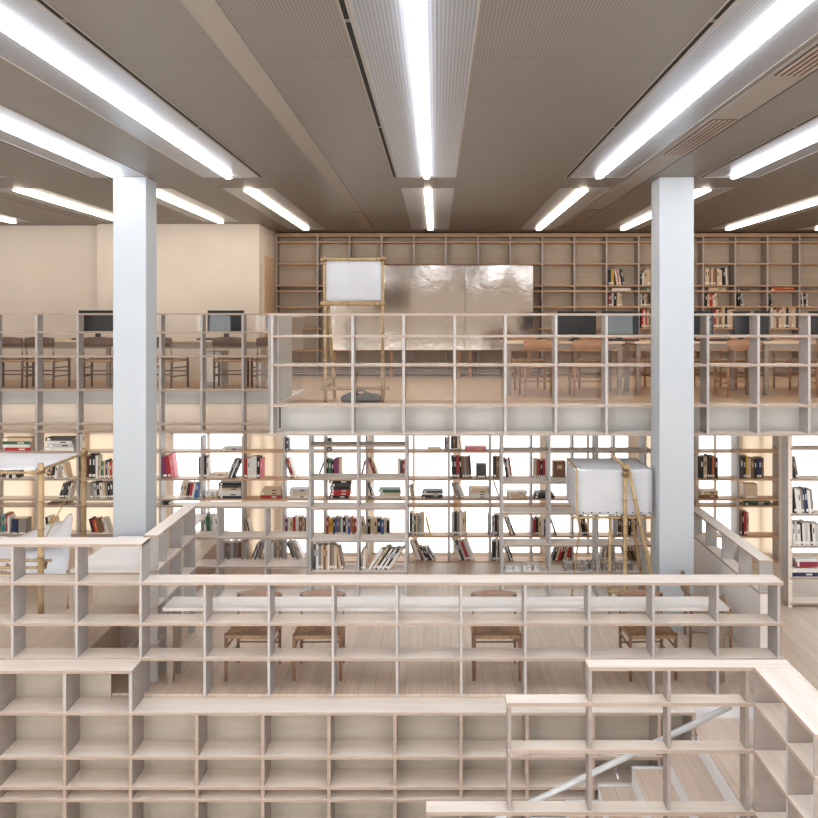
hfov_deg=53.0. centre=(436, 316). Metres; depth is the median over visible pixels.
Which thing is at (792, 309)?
book
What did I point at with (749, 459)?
book
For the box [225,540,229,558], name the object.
book
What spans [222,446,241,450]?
book
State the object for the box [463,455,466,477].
book
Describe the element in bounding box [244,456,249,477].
book
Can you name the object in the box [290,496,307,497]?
book
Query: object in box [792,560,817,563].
book
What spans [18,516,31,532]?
book
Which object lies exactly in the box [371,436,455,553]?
window
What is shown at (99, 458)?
book
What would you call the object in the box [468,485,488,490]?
book
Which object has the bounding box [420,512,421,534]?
book
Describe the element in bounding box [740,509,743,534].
book
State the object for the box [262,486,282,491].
book
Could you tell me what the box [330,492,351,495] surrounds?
book
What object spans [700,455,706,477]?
book
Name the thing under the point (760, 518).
window
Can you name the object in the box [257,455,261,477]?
book
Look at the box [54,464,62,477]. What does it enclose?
book
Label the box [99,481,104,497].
book
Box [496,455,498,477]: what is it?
book
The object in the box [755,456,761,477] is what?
book
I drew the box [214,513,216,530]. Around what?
book
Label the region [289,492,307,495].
book
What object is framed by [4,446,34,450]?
book
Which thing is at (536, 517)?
book
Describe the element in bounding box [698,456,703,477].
book
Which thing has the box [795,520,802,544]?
book
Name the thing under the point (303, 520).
book
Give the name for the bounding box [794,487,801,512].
book
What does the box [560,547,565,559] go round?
book
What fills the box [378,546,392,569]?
book
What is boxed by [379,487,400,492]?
book
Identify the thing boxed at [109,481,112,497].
book
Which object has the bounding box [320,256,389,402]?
easel
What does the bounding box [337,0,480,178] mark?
ceiling light
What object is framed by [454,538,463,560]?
book
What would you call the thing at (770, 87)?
trim
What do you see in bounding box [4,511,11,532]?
book
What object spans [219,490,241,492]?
book
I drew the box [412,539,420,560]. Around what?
book
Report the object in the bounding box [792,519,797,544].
book
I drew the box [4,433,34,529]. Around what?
window
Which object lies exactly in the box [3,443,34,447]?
book
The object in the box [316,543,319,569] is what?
book
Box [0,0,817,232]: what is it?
ceiling
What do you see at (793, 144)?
ceiling light
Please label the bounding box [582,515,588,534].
book
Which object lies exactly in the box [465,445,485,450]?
book
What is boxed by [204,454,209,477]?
book
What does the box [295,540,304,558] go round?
book
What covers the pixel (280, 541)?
book
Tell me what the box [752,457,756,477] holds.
book
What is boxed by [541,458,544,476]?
book
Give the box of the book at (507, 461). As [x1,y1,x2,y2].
[506,458,510,476]
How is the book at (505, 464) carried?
on the bookcase at (735, 498)
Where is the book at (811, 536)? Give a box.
[806,521,812,544]
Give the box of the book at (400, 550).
[387,546,402,569]
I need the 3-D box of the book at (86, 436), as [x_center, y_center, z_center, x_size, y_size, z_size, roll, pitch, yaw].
[-5.141,1.812,12.021,0.033,0.271,0.171,0,0,0]
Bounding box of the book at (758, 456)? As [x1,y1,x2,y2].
[758,456,763,477]
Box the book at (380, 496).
[379,493,399,497]
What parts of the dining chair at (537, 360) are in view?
leg, backrest, seat, leg, leg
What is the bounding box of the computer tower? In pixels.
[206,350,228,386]
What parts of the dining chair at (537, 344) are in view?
leg, leg, seat, backrest, leg, leg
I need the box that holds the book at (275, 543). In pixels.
[274,540,277,558]
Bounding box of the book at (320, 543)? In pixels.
[319,543,321,569]
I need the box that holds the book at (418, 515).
[417,513,419,534]
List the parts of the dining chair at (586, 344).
leg, leg, seat, backrest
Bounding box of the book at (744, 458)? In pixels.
[743,457,745,477]
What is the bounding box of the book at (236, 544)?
[235,540,239,558]
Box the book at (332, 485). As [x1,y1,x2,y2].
[331,483,351,486]
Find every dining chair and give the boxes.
[2,337,34,388]
[24,337,70,388]
[84,337,112,388]
[157,337,188,388]
[212,337,248,388]
[224,590,282,680]
[251,337,267,388]
[292,590,345,680]
[471,590,521,680]
[509,337,545,389]
[518,339,558,397]
[568,339,600,397]
[577,337,608,389]
[616,337,650,386]
[617,590,677,681]
[680,570,731,647]
[694,337,735,389]
[714,339,761,397]
[728,337,762,389]
[772,337,816,389]
[811,340,817,397]
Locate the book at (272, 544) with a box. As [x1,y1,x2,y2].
[271,540,274,558]
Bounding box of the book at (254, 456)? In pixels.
[253,455,257,477]
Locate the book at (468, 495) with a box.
[468,495,488,497]
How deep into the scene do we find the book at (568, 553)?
11.94 m
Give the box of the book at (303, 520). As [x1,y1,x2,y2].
[302,516,304,530]
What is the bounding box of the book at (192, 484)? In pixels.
[189,481,195,497]
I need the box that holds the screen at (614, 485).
[566,453,658,613]
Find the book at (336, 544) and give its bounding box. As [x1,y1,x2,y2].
[334,543,337,569]
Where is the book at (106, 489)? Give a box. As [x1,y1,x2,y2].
[104,481,108,497]
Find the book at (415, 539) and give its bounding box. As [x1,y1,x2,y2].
[414,538,423,560]
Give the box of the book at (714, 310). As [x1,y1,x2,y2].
[711,309,715,327]
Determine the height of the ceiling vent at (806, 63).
0.009 m
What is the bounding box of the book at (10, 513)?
[6,511,13,532]
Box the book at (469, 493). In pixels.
[468,490,488,495]
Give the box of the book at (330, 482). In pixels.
[329,481,351,483]
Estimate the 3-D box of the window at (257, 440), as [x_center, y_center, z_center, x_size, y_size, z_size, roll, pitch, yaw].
[-2.600,2.620,12.260,0.400,1.840,0.080,0,0,0]
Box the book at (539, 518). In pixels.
[538,516,540,534]
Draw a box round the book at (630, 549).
[628,547,634,560]
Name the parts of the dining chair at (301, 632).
leg, leg, seat, backrest, leg, leg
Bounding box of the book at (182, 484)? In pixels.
[179,481,185,497]
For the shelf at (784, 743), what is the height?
3.051 m
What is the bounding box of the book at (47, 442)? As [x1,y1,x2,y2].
[46,440,75,443]
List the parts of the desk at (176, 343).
leg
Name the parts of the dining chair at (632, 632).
leg, leg, backrest, seat, leg, leg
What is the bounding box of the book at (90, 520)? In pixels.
[89,516,95,532]
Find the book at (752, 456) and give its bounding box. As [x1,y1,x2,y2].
[752,456,758,477]
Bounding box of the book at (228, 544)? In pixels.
[227,540,231,558]
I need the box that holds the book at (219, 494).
[218,493,241,495]
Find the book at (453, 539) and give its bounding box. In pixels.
[452,538,460,559]
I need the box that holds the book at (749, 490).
[741,482,757,498]
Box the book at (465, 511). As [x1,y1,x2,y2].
[464,510,466,534]
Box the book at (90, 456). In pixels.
[89,453,93,477]
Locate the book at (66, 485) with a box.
[61,481,69,497]
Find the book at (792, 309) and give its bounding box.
[791,308,793,327]
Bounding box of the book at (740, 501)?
[740,501,770,502]
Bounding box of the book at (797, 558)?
[792,555,817,561]
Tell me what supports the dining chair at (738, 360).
on the floor at (420, 388)
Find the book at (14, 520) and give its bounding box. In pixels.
[12,516,20,532]
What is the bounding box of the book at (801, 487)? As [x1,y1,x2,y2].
[798,486,808,512]
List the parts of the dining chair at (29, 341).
leg, backrest, seat, leg, leg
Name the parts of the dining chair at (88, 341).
leg, leg, seat, backrest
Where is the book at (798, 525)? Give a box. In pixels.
[797,523,800,544]
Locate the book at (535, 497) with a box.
[533,493,554,498]
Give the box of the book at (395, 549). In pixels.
[382,546,396,569]
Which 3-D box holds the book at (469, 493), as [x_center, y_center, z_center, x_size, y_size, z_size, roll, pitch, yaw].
[0.611,2.586,12.041,0.301,0.038,0.201,0,0,0]
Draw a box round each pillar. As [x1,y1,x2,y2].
[113,177,156,536]
[651,177,693,630]
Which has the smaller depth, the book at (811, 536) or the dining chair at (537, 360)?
the book at (811, 536)
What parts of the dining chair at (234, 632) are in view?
leg, leg, seat, backrest, leg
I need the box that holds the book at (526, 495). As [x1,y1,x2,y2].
[507,495,526,497]
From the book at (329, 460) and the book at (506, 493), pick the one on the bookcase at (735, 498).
the book at (329, 460)
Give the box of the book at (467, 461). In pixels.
[466,456,468,477]
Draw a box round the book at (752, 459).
[749,456,753,477]
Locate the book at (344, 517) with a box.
[343,515,346,533]
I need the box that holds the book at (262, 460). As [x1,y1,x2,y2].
[260,457,264,477]
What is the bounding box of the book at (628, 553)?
[627,547,631,559]
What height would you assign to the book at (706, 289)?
0.055 m
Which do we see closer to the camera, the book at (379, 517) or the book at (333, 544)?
the book at (333, 544)
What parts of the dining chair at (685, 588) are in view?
backrest, leg, leg, seat, leg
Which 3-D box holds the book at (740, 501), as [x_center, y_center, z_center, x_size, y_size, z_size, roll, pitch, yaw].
[4.655,2.697,12.030,0.399,0.028,0.201,0,0,0]
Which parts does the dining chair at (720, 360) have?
leg, backrest, seat, leg, leg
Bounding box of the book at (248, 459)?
[247,457,249,477]
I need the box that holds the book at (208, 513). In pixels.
[206,511,210,530]
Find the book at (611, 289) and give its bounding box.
[610,288,629,290]
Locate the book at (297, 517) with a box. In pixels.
[296,515,299,530]
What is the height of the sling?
0.836 m
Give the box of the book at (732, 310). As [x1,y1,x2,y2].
[731,309,733,327]
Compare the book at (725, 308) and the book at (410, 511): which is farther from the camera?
the book at (725, 308)
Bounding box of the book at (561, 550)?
[557,547,563,560]
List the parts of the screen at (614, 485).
frame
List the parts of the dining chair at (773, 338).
leg, backrest, leg, seat, leg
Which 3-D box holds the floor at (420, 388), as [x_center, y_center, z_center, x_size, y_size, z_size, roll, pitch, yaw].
[0.000,1.248,12.935,18.800,0.315,5.930,0,0,0]
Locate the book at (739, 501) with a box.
[739,501,768,504]
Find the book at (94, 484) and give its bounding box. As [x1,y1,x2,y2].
[93,482,96,497]
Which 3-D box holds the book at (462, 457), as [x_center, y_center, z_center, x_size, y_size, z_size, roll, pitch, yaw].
[0.380,2.195,12.025,0.044,0.307,0.171,0,0,0]
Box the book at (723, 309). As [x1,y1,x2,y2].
[722,308,724,327]
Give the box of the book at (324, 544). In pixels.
[323,543,326,569]
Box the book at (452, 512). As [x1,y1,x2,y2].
[452,512,453,534]
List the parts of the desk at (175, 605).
leg, leg, leg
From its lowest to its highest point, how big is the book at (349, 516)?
0.243 m
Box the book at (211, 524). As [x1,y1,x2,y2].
[210,513,214,530]
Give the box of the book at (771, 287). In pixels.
[768,287,794,288]
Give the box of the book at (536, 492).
[534,490,552,495]
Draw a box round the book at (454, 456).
[453,455,456,477]
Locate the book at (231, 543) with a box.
[230,540,234,558]
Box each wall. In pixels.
[0,226,96,379]
[2,404,817,554]
[97,224,275,380]
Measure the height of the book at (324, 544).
0.318 m
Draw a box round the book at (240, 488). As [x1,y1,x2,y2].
[219,485,241,489]
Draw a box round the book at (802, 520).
[799,519,807,544]
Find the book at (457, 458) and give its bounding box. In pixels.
[456,454,459,477]
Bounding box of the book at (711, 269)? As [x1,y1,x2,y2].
[709,268,712,284]
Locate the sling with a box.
[0,513,72,607]
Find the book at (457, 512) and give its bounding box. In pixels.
[457,512,458,534]
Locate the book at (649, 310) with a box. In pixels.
[649,310,650,327]
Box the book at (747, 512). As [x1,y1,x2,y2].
[747,512,748,534]
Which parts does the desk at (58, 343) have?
leg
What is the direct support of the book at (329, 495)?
on the bookcase at (735, 498)
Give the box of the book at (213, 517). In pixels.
[212,514,215,530]
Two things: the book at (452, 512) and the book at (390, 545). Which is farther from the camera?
the book at (452, 512)
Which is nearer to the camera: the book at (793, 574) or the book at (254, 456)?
the book at (793, 574)
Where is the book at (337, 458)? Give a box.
[336,456,339,472]
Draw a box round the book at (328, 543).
[328,543,330,569]
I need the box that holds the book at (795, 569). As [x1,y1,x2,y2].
[792,564,817,572]
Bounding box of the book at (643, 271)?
[642,270,646,284]
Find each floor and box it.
[0,530,228,647]
[2,374,817,430]
[112,555,817,696]
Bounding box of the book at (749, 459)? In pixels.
[748,457,750,477]
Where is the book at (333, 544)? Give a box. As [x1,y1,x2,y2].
[332,543,334,569]
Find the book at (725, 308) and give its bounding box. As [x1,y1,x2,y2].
[725,308,726,327]
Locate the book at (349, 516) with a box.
[348,516,350,533]
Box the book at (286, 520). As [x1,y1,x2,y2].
[285,516,289,530]
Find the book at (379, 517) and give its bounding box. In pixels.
[377,516,381,533]
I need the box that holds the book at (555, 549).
[551,547,557,560]
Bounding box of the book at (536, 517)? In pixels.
[535,515,537,534]
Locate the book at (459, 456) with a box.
[458,455,461,477]
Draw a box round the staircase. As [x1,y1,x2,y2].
[532,707,752,817]
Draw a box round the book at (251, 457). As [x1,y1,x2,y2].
[250,455,253,477]
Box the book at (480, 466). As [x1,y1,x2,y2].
[476,462,485,477]
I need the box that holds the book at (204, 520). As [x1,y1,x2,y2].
[203,517,205,530]
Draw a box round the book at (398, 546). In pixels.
[384,545,399,569]
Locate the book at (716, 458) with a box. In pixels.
[715,457,717,477]
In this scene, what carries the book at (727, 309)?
on the bookcase at (570, 269)
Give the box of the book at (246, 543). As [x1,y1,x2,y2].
[244,540,248,558]
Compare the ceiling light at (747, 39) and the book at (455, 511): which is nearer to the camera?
the ceiling light at (747, 39)
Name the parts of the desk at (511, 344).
leg, leg, leg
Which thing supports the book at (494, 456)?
on the bookcase at (735, 498)
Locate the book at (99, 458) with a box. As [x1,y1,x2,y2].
[96,454,102,477]
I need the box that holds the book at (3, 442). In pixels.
[2,440,34,443]
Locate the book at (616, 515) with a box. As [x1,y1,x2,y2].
[616,515,619,534]
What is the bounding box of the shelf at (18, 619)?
[0,537,149,692]
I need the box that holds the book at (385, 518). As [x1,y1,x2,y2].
[384,517,386,533]
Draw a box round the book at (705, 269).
[704,268,706,284]
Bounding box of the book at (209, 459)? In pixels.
[207,456,211,477]
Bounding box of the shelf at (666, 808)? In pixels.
[426,660,792,817]
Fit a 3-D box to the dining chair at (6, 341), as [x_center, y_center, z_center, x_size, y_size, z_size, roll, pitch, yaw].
[-6.521,0.695,12.589,0.492,0.790,0.504,0,0,-6]
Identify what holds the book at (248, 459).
on the bookcase at (735, 498)
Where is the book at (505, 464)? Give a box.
[504,457,507,476]
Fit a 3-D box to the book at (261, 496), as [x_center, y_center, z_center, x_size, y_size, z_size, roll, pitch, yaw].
[-2.420,2.618,12.030,0.298,0.046,0.201,0,0,0]
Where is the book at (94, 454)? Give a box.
[92,453,99,477]
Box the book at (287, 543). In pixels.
[286,542,294,558]
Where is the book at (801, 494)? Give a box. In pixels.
[794,486,803,512]
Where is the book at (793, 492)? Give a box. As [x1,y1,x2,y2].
[792,488,796,512]
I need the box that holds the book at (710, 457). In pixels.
[710,457,711,477]
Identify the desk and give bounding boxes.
[2,339,110,387]
[70,514,206,642]
[157,339,265,387]
[162,597,728,682]
[500,340,624,395]
[624,340,748,395]
[745,340,816,395]
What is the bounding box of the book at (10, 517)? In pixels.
[8,513,15,532]
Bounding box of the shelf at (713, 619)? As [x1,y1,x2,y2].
[142,575,783,696]
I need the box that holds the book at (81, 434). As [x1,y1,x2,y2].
[79,433,82,450]
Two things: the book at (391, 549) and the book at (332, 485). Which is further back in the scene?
the book at (332, 485)
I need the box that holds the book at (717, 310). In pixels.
[716,309,718,327]
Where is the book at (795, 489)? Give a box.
[792,487,798,512]
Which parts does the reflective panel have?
leg, leg, leg, leg, leg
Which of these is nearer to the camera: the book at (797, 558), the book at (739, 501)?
the book at (797, 558)
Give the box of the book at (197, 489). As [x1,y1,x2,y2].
[194,481,199,497]
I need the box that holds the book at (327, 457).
[326,457,329,472]
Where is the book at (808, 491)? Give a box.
[806,489,811,512]
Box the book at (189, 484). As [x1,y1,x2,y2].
[186,481,192,497]
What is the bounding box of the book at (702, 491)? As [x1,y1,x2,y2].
[698,488,717,494]
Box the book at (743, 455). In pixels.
[742,454,747,477]
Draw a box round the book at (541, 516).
[540,515,543,534]
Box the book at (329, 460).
[328,457,332,472]
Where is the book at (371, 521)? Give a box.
[370,517,373,533]
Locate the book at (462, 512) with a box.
[462,512,463,534]
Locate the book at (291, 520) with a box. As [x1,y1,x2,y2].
[290,517,292,530]
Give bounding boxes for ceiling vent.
[353,212,373,228]
[561,209,600,228]
[664,120,736,154]
[774,44,817,76]
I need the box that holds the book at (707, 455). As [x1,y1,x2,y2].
[704,454,709,477]
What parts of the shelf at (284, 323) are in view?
panel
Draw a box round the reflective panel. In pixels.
[330,265,532,376]
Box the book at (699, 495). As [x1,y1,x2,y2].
[698,493,717,497]
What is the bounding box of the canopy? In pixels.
[0,448,89,613]
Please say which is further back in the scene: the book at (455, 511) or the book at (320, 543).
the book at (455, 511)
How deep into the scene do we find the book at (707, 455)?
11.94 m
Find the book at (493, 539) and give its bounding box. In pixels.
[493,539,495,560]
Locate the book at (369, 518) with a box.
[368,517,370,533]
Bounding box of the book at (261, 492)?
[260,490,282,494]
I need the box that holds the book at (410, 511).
[410,511,411,534]
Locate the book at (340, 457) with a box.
[339,456,342,472]
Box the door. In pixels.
[263,253,274,378]
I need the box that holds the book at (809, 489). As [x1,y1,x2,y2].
[804,487,813,512]
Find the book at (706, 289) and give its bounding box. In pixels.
[705,288,725,290]
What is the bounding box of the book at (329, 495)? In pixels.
[329,495,349,497]
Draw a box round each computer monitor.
[79,310,112,336]
[208,310,243,336]
[557,311,595,340]
[602,311,638,338]
[694,311,712,340]
[731,311,749,339]
[754,311,771,340]
[809,311,817,339]
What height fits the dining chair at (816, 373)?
0.790 m
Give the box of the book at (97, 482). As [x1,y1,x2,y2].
[96,481,101,497]
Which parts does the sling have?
support rail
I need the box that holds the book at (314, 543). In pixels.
[314,543,315,569]
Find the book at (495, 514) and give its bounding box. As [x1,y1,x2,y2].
[494,512,496,534]
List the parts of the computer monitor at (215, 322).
casing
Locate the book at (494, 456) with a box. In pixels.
[493,455,495,477]
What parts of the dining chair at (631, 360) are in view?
backrest, seat, leg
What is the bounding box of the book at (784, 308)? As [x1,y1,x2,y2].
[784,308,785,327]
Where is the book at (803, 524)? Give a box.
[797,520,805,544]
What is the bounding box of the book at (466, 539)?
[465,538,474,560]
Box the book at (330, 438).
[328,437,332,450]
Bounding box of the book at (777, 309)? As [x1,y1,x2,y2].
[773,308,778,327]
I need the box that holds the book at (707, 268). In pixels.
[707,268,708,284]
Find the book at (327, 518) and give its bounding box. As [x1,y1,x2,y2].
[326,515,329,533]
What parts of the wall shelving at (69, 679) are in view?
panel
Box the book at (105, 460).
[101,460,105,477]
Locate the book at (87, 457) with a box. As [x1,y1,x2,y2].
[86,456,88,477]
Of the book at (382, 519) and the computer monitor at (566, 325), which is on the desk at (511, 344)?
the computer monitor at (566, 325)
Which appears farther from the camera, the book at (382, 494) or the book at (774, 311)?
the book at (774, 311)
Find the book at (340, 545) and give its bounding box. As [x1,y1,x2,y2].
[338,544,344,569]
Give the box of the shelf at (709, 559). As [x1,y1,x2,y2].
[694,507,772,647]
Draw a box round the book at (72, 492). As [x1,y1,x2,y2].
[67,481,75,497]
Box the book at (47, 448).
[44,446,75,450]
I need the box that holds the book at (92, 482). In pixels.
[89,481,95,497]
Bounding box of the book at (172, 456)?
[168,453,178,477]
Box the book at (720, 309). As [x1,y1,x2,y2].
[716,308,721,327]
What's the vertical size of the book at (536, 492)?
0.038 m
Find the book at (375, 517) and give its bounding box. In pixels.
[373,516,377,533]
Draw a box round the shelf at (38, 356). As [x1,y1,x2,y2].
[0,313,270,432]
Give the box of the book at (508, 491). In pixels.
[506,489,527,493]
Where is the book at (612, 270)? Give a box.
[610,269,613,284]
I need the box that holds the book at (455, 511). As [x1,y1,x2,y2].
[454,509,456,534]
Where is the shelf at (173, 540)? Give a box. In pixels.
[143,505,195,681]
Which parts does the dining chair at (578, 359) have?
leg, seat, backrest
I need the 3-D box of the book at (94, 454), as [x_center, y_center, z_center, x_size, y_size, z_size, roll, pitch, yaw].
[-4.998,2.172,12.027,0.049,0.352,0.171,0,0,0]
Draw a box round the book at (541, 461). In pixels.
[540,459,542,476]
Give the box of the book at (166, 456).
[165,455,171,477]
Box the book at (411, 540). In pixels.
[410,539,418,560]
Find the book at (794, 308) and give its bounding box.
[794,308,795,327]
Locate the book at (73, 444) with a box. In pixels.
[48,443,75,446]
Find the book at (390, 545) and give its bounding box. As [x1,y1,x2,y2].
[375,543,391,569]
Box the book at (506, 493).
[506,493,525,495]
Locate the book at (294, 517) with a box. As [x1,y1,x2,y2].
[293,514,297,530]
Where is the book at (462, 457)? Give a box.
[461,456,464,477]
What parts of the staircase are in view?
stringer trim, stringer trim, stringer trim, stringer trim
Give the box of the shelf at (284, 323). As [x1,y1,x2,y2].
[277,316,305,428]
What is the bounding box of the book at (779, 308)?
[779,308,783,327]
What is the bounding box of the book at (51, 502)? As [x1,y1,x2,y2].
[47,501,73,504]
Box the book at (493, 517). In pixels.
[492,515,494,534]
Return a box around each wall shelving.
[0,659,143,711]
[0,697,695,817]
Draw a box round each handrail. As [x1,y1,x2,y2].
[128,636,138,647]
[493,707,732,817]
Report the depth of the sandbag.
10.14 m
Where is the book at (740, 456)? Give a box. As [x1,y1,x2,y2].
[739,454,742,477]
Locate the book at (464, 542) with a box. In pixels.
[463,538,471,560]
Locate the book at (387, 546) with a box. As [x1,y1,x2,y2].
[373,544,389,568]
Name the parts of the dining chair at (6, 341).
leg, backrest, seat, leg, leg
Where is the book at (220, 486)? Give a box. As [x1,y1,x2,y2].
[219,485,240,487]
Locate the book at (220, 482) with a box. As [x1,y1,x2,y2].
[219,481,241,484]
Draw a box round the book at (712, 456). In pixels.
[708,454,714,477]
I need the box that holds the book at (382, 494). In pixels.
[381,492,400,495]
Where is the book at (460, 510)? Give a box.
[459,509,461,534]
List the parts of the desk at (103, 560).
leg, panel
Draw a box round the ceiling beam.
[180,0,375,229]
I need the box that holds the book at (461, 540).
[460,538,469,560]
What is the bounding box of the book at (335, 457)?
[334,457,335,472]
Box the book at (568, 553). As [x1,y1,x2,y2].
[565,547,570,559]
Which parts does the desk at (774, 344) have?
leg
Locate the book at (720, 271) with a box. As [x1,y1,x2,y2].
[719,270,721,284]
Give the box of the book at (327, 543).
[326,543,327,569]
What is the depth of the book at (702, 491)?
11.94 m
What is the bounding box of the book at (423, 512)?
[422,511,424,534]
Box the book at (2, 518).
[1,516,3,532]
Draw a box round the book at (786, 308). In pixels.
[786,308,790,327]
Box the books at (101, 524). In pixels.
[2,268,817,570]
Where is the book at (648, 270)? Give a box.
[647,269,649,284]
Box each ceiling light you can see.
[0,0,263,178]
[0,104,149,178]
[0,188,112,221]
[0,214,32,222]
[157,188,240,222]
[221,188,324,229]
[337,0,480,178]
[400,188,454,229]
[521,188,609,229]
[565,0,817,178]
[605,188,732,229]
[698,113,817,178]
[711,194,817,229]
[800,224,817,229]
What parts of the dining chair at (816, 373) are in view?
leg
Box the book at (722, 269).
[720,268,725,284]
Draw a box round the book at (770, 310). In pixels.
[768,308,772,327]
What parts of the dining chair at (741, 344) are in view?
leg, leg, seat, backrest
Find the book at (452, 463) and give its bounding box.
[451,455,453,477]
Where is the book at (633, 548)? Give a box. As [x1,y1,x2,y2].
[631,547,636,560]
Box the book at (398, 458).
[398,458,399,472]
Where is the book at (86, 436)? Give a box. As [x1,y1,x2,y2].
[83,433,89,449]
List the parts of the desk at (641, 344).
leg, leg, leg, leg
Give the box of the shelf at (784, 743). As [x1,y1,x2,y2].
[749,667,817,817]
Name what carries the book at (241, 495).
on the bookcase at (735, 498)
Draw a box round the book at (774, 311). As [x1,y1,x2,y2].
[773,309,775,327]
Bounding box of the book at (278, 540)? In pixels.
[277,540,279,558]
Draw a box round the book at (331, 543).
[330,543,331,569]
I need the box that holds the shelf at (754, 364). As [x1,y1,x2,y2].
[269,313,817,435]
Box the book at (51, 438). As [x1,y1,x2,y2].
[45,436,75,440]
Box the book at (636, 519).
[636,519,637,534]
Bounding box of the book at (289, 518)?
[288,517,291,530]
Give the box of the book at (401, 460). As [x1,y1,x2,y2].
[400,459,402,472]
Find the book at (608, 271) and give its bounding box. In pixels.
[607,270,610,284]
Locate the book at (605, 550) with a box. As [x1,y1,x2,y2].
[603,547,606,558]
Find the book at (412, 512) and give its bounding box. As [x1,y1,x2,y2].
[412,512,413,534]
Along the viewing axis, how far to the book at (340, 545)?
10.37 m
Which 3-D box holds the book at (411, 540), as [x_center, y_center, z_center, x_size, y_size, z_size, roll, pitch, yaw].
[-0.334,3.409,12.026,0.130,0.280,0.171,0,0,0]
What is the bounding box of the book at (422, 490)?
[422,490,442,494]
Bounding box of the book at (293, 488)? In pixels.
[290,486,307,491]
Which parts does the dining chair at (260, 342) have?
leg, leg, seat, backrest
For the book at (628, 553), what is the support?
on the bookcase at (735, 498)
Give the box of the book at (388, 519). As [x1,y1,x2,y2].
[387,517,389,533]
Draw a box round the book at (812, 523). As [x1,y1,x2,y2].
[806,520,815,544]
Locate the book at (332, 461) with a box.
[331,459,333,472]
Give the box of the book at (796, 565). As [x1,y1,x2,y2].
[792,562,817,566]
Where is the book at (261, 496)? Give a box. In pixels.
[260,494,282,498]
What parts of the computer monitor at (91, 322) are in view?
casing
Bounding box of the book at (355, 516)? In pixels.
[355,516,356,533]
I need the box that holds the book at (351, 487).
[330,487,351,491]
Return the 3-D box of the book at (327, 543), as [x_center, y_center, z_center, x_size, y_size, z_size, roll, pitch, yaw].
[-1.391,3.033,10.427,0.020,0.309,0.171,0,0,0]
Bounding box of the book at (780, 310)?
[779,309,781,327]
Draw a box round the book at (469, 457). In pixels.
[468,455,471,477]
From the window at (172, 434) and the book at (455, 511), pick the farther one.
the window at (172, 434)
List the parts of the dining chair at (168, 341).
backrest, leg, seat, leg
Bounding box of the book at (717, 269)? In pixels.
[714,268,718,284]
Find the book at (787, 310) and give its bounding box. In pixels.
[786,309,788,327]
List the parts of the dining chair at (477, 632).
leg, backrest, seat, leg, leg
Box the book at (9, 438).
[2,436,34,440]
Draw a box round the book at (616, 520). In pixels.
[615,519,617,534]
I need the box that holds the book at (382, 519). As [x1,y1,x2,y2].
[381,517,383,533]
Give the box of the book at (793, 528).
[792,523,794,544]
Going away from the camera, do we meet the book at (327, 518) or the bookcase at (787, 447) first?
the bookcase at (787, 447)
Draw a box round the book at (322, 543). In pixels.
[321,543,323,569]
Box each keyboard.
[608,339,638,340]
[695,339,728,340]
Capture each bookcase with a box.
[0,433,200,536]
[196,501,307,596]
[200,434,779,561]
[275,233,817,373]
[308,436,407,596]
[499,436,650,596]
[781,436,817,606]
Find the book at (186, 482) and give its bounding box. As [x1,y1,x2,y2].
[182,481,190,497]
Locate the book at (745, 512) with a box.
[741,509,746,534]
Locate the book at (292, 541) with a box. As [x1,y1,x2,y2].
[290,540,298,558]
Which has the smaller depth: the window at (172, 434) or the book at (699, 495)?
the book at (699, 495)
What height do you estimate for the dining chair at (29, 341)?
0.790 m
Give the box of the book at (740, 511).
[739,509,741,534]
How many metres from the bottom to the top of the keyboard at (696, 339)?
0.026 m
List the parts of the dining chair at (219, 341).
leg, leg, backrest, seat, leg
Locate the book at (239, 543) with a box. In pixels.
[238,540,241,558]
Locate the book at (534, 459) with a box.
[533,458,535,476]
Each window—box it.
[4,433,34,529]
[44,433,112,529]
[157,433,158,524]
[171,433,244,514]
[250,432,275,553]
[280,428,361,553]
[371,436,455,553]
[458,436,542,553]
[551,436,630,553]
[635,436,650,553]
[698,436,731,529]
[740,436,780,553]
[792,552,817,553]
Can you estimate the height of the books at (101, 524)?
4.462 m
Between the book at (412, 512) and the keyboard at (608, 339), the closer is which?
the keyboard at (608, 339)
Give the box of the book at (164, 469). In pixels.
[162,455,167,477]
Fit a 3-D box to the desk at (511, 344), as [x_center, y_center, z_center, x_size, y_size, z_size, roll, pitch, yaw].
[1.770,0.715,11.750,1.660,0.750,0.800,0,0,0]
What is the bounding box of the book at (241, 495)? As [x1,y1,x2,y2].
[219,495,241,497]
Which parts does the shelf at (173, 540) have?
panel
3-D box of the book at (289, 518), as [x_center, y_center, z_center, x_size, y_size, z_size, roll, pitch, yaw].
[-2.154,3.061,12.015,0.034,0.235,0.171,0,0,0]
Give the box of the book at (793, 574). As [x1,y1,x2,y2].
[792,573,817,576]
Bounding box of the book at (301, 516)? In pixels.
[299,514,303,530]
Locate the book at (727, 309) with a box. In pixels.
[727,309,728,327]
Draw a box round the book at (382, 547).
[368,546,383,569]
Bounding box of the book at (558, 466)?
[552,460,565,476]
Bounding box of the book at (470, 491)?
[470,491,488,492]
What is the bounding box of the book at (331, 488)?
[330,486,351,489]
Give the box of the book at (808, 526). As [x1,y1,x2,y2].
[807,522,809,544]
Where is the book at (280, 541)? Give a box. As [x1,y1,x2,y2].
[279,540,282,558]
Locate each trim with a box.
[0,197,97,225]
[557,39,817,229]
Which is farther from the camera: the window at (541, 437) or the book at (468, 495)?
the window at (541, 437)
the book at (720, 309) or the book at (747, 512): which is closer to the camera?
the book at (747, 512)
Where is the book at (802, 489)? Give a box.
[802,489,805,512]
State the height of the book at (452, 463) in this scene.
0.319 m
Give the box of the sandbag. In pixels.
[340,390,380,402]
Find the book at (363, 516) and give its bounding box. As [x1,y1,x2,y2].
[361,515,364,533]
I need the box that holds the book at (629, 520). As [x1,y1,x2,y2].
[627,515,630,534]

